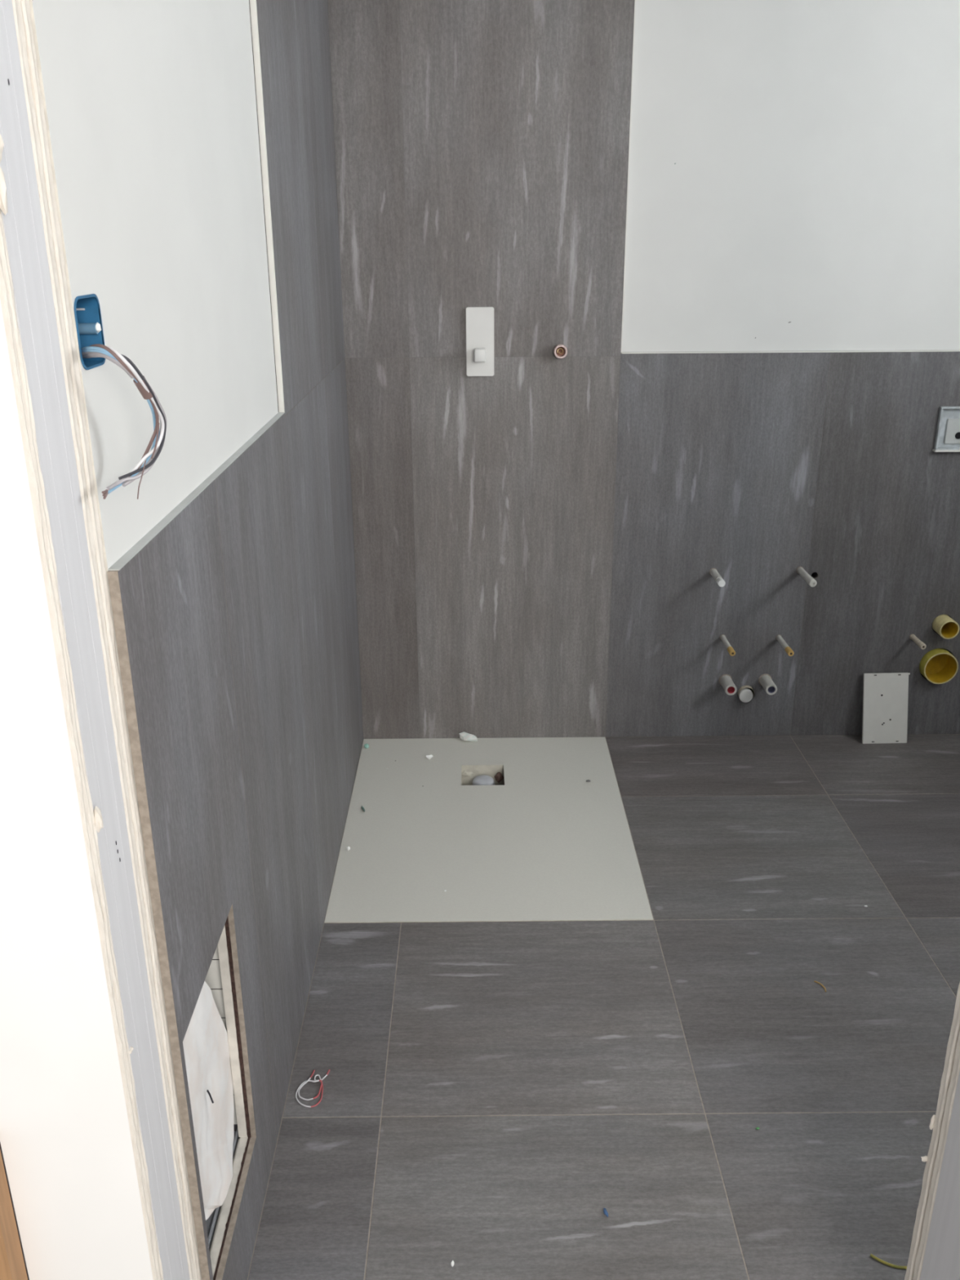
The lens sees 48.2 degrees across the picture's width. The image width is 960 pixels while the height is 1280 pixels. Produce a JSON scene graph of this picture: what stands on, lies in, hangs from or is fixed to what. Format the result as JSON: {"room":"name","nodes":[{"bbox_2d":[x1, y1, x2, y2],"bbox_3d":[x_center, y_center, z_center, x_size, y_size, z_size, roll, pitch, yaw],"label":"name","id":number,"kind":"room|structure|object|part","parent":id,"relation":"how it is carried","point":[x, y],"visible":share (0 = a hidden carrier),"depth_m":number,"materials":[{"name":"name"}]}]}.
{"room":"building under construction","nodes":[
{"label":"building under construction","id":0,"kind":"room"},
{"bbox_2d":[0,0,363,1279],"bbox_3d":[-0.487,-0.454,2.076,0.220,2.800,2.392,0,21,0],"label":"wall","id":1,"kind":"structure","parent":0,"point":[191,143],"depth_m":1.60,"materials":[{"name":"white paint"}]},
{"bbox_2d":[74,293,105,369],"bbox_3d":[-0.404,-0.302,1.052,0.046,0.068,0.071,0,21,0],"label":"junction box","id":2,"kind":"object","parent":1,"relation":"attached to","point":[87,313],"visible":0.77,"depth_m":1.08,"materials":[{"name":"blue plastic"}]},
{"bbox_3d":[-0.405,-0.312,1.078,0.041,0.011,0.011,0,21,0],"label":"screw post","id":3,"kind":"part","parent":2,"relation":"part of","materials":[{"name":"blue plastic"}]},
{"bbox_2d":[80,343,166,498],"bbox_3d":[-0.364,-0.215,1.050,0.099,0.146,0.090,0,21,0],"label":"wire bundle","id":4,"kind":"object","parent":2,"relation":"hanging from","point":[157,438],"visible":0.87,"depth_m":1.05,"materials":[{"name":"grey plastic"}]},
{"bbox_3d":[-0.379,-0.255,1.585,0.011,0.002,1.038,0,21,0],"label":"tile trim","id":5,"kind":"part","parent":1,"relation":"part of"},
{"bbox_2d":[182,981,234,1220],"bbox_3d":[-0.389,0.647,1.548,0.019,0.398,0.306,0,21,0],"label":"plastic sheet","id":6,"kind":"object","parent":1,"relation":"hanging from","point":[205,1042],"visible":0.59,"depth_m":1.56,"materials":[{"name":"white plastic"}]},
{"bbox_3d":[-0.386,-1.080,1.827,0.011,1.374,0.004,0,21,0],"label":"tile trim","id":7,"kind":"part","parent":1,"relation":"part of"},
{"bbox_2d":[0,0,959,1279],"bbox_3d":[0.850,-0.128,1.008,2.760,2.590,0.148,0,21,0],"label":"door frame","id":8,"kind":"structure","parent":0,"point":[91,1141],"depth_m":1.08,"materials":[{"name":"paint"}]},
{"bbox_2d":[247,733,959,1279],"bbox_3d":[0.900,0.761,2.545,2.860,0.180,2.392,0,21,0],"label":"floor","id":9,"kind":"structure","parent":0,"point":[491,1089],"depth_m":2.15,"materials":[{"name":"tile"}]},
{"bbox_2d":[295,1069,329,1107],"bbox_3d":[-0.322,0.854,2.053,0.052,0.008,0.098,1,21,4],"label":"wire loop","id":10,"kind":"object","parent":9,"relation":"on","point":[302,1084],"visible":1,"depth_m":2.05,"materials":[{"name":"white plastic"}]},
{"bbox_2d":[324,737,653,923],"bbox_3d":[0.018,0.534,3.030,0.781,0.090,0.990,0,21,0],"label":"shower tray","id":11,"kind":"object","parent":9,"relation":"in","point":[512,829],"visible":1,"depth_m":2.91,"materials":[{"name":"ceramic"}]},
{"bbox_2d":[364,743,368,748],"bbox_3d":[-0.360,0.336,3.408,0.015,0.017,0.016,9,23,24],"label":"foam pellet","id":12,"kind":"object","parent":11,"relation":"on","point":[366,745],"visible":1,"depth_m":3.40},
{"bbox_2d":[426,754,433,759],"bbox_3d":[-0.157,0.363,3.337,0.017,0.015,0.018,15,25,34],"label":"crumb","id":13,"kind":"object","parent":11,"relation":"on","point":[430,756],"visible":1,"depth_m":3.33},
{"bbox_2d":[458,732,477,741],"bbox_3d":[-0.038,0.313,3.447,0.064,0.030,0.022,8,22,21],"label":"chunk","id":14,"kind":"object","parent":11,"relation":"on","point":[463,735],"visible":1,"depth_m":3.44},
{"bbox_2d":[603,1208,608,1217],"bbox_3d":[0.209,0.952,1.786,0.007,0.007,0.018,-5,21,-13],"label":"plastic offcut","id":15,"kind":"object","parent":9,"relation":"on","point":[605,1211],"visible":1,"depth_m":1.78,"materials":[{"name":"blue plastic"}]},
{"bbox_2d":[813,980,826,991],"bbox_3d":[0.738,0.748,2.322,0.008,0.004,0.038,-9,22,-21],"label":"wire offcut","id":16,"kind":"object","parent":9,"relation":"on","point":[815,980],"visible":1,"depth_m":2.33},
{"bbox_2d":[862,672,910,743],"bbox_3d":[1.287,0.216,3.411,0.149,0.225,0.058,0,21,0],"label":"metal cover","id":17,"kind":"object","parent":9,"relation":"on","point":[885,695],"visible":1,"depth_m":3.41,"materials":[{"name":"white metal"}]},
{"bbox_2d":[870,1253,906,1269],"bbox_3d":[0.676,0.984,1.697,0.112,0.005,0.022,1,21,4],"label":"cable offcut","id":18,"kind":"object","parent":9,"relation":"on","point":[871,1255],"visible":0.59,"depth_m":1.69,"materials":[{"name":"yellow plastic"}]},
{"bbox_2d":[327,0,959,738],"bbox_3d":[0.885,-0.858,3.126,2.860,2.800,0.161,0,21,0],"label":"wall","id":19,"kind":"structure","parent":0,"point":[736,223],"depth_m":3.06,"materials":[{"name":"tile"}]},
{"bbox_2d":[466,306,493,376],"bbox_3d":[0.001,-0.835,3.014,0.079,0.188,0.054,0,21,0],"label":"shower mixer","id":20,"kind":"object","parent":19,"relation":"attached to","point":[479,320],"visible":1,"depth_m":3.02,"materials":[{"name":"white plastic"}]},
{"bbox_3d":[0.000,-0.800,3.015,0.032,0.036,0.032,0,21,0],"label":"knob","id":21,"kind":"part","parent":20,"relation":"part of","materials":[{"name":"plastic"}]},
{"bbox_2d":[553,343,567,358],"bbox_3d":[0.227,-0.816,3.035,0.039,0.039,0.030,0,21,0],"label":"outlet","id":22,"kind":"object","parent":19,"relation":"attached to","point":[560,351],"visible":1,"depth_m":3.03,"materials":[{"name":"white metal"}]},
{"bbox_3d":[0.398,-1.458,2.815,0.004,1.373,0.011,0,21,0],"label":"tile trim","id":23,"kind":"part","parent":19,"relation":"part of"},
{"bbox_2d":[709,568,725,586],"bbox_3d":[0.714,-0.188,3.228,0.025,0.024,0.120,0,21,0],"label":"pipe","id":24,"kind":"object","parent":19,"relation":"attached to","point":[713,572],"visible":1,"depth_m":3.21,"materials":[{"name":"plastic"}]},
{"bbox_2d":[719,634,735,656],"bbox_3d":[0.759,0.016,3.295,0.019,0.019,0.140,0,21,0],"label":"rod","id":25,"kind":"object","parent":19,"relation":"attached to","point":[722,637],"visible":1,"depth_m":3.28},
{"bbox_2d":[719,674,737,695],"bbox_3d":[0.780,0.142,3.375,0.042,0.042,0.080,0,21,0],"label":"supply pipe","id":26,"kind":"object","parent":19,"relation":"attached to","point":[726,681],"visible":1,"depth_m":3.36,"materials":[{"name":"plastic"}]},
{"bbox_2d":[737,684,754,702],"bbox_3d":[0.849,0.168,3.434,0.050,0.051,0.048,0,21,0],"label":"drain pipe","id":27,"kind":"object","parent":19,"relation":"attached to","point":[745,695],"visible":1,"depth_m":3.41,"materials":[{"name":"plastic"}]},
{"bbox_2d":[758,673,777,694],"bbox_3d":[0.906,0.141,3.375,0.042,0.042,0.080,0,21,0],"label":"supply pipe","id":28,"kind":"object","parent":19,"relation":"attached to","point":[765,680],"visible":1,"depth_m":3.36,"materials":[{"name":"plastic"}]},
{"bbox_2d":[775,634,794,656],"bbox_3d":[0.935,0.016,3.296,0.019,0.019,0.140,0,21,0],"label":"rod","id":29,"kind":"object","parent":19,"relation":"attached to","point":[789,651],"visible":1,"depth_m":3.28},
{"bbox_3d":[1.308,-0.824,3.061,1.816,0.004,0.011,0,21,0],"label":"tile trim","id":30,"kind":"part","parent":19,"relation":"part of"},
{"bbox_2d":[795,566,817,586],"bbox_3d":[0.979,-0.190,3.222,0.024,0.023,0.135,0,21,0],"label":"pipe","id":31,"kind":"object","parent":19,"relation":"attached to","point":[810,580],"visible":1,"depth_m":3.20,"materials":[{"name":"plastic"}]},
{"bbox_2d":[909,633,926,649],"bbox_3d":[1.354,0.005,3.322,0.019,0.019,0.090,0,21,0],"label":"rod","id":32,"kind":"object","parent":19,"relation":"attached to","point":[922,646],"visible":1,"depth_m":3.31,"materials":[{"name":"plastic"}]},
{"bbox_2d":[919,648,958,684],"bbox_3d":[1.447,0.076,3.408,0.107,0.107,0.080,0,21,0],"label":"pipe","id":33,"kind":"object","parent":19,"relation":"attached to","point":[938,665],"visible":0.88,"depth_m":3.41,"materials":[{"name":"yellow plastic"}]},
{"bbox_2d":[932,614,959,639],"bbox_3d":[1.444,-0.048,3.349,0.061,0.061,0.102,0,21,0],"label":"pipe","id":34,"kind":"object","parent":19,"relation":"attached to","point":[944,625],"visible":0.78,"depth_m":3.33,"materials":[{"name":"yellow plastic"}]},
{"bbox_2d":[932,406,959,452],"bbox_3d":[1.443,-0.624,3.154,0.228,0.129,0.080,0,21,0],"label":"box","id":35,"kind":"object","parent":19,"relation":"attached to","point":[948,431],"visible":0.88,"depth_m":3.14,"materials":[{"name":"plastic"}]},
{"bbox_3d":[1.443,-0.611,3.139,0.164,0.074,0.004,0,21,0],"label":"panel","id":36,"kind":"part","parent":35,"relation":"part of","materials":[{"name":"white plastic"}]},
{"bbox_3d":[0.097,1.613,0.317,4.500,0.170,2.368,0,21,0],"label":"floor","id":37,"kind":"structure","parent":0,"visible":0},
{"bbox_2d":[0,1150,27,1279],"bbox_3d":[-0.546,0.832,1.263,0.045,0.630,0.034,0,21,0],"label":"wooden board","id":38,"kind":"object","parent":37,"relation":"on","point":[12,1267],"visible":1,"depth_m":1.20,"materials":[{"name":"brown wood"}]}
]}

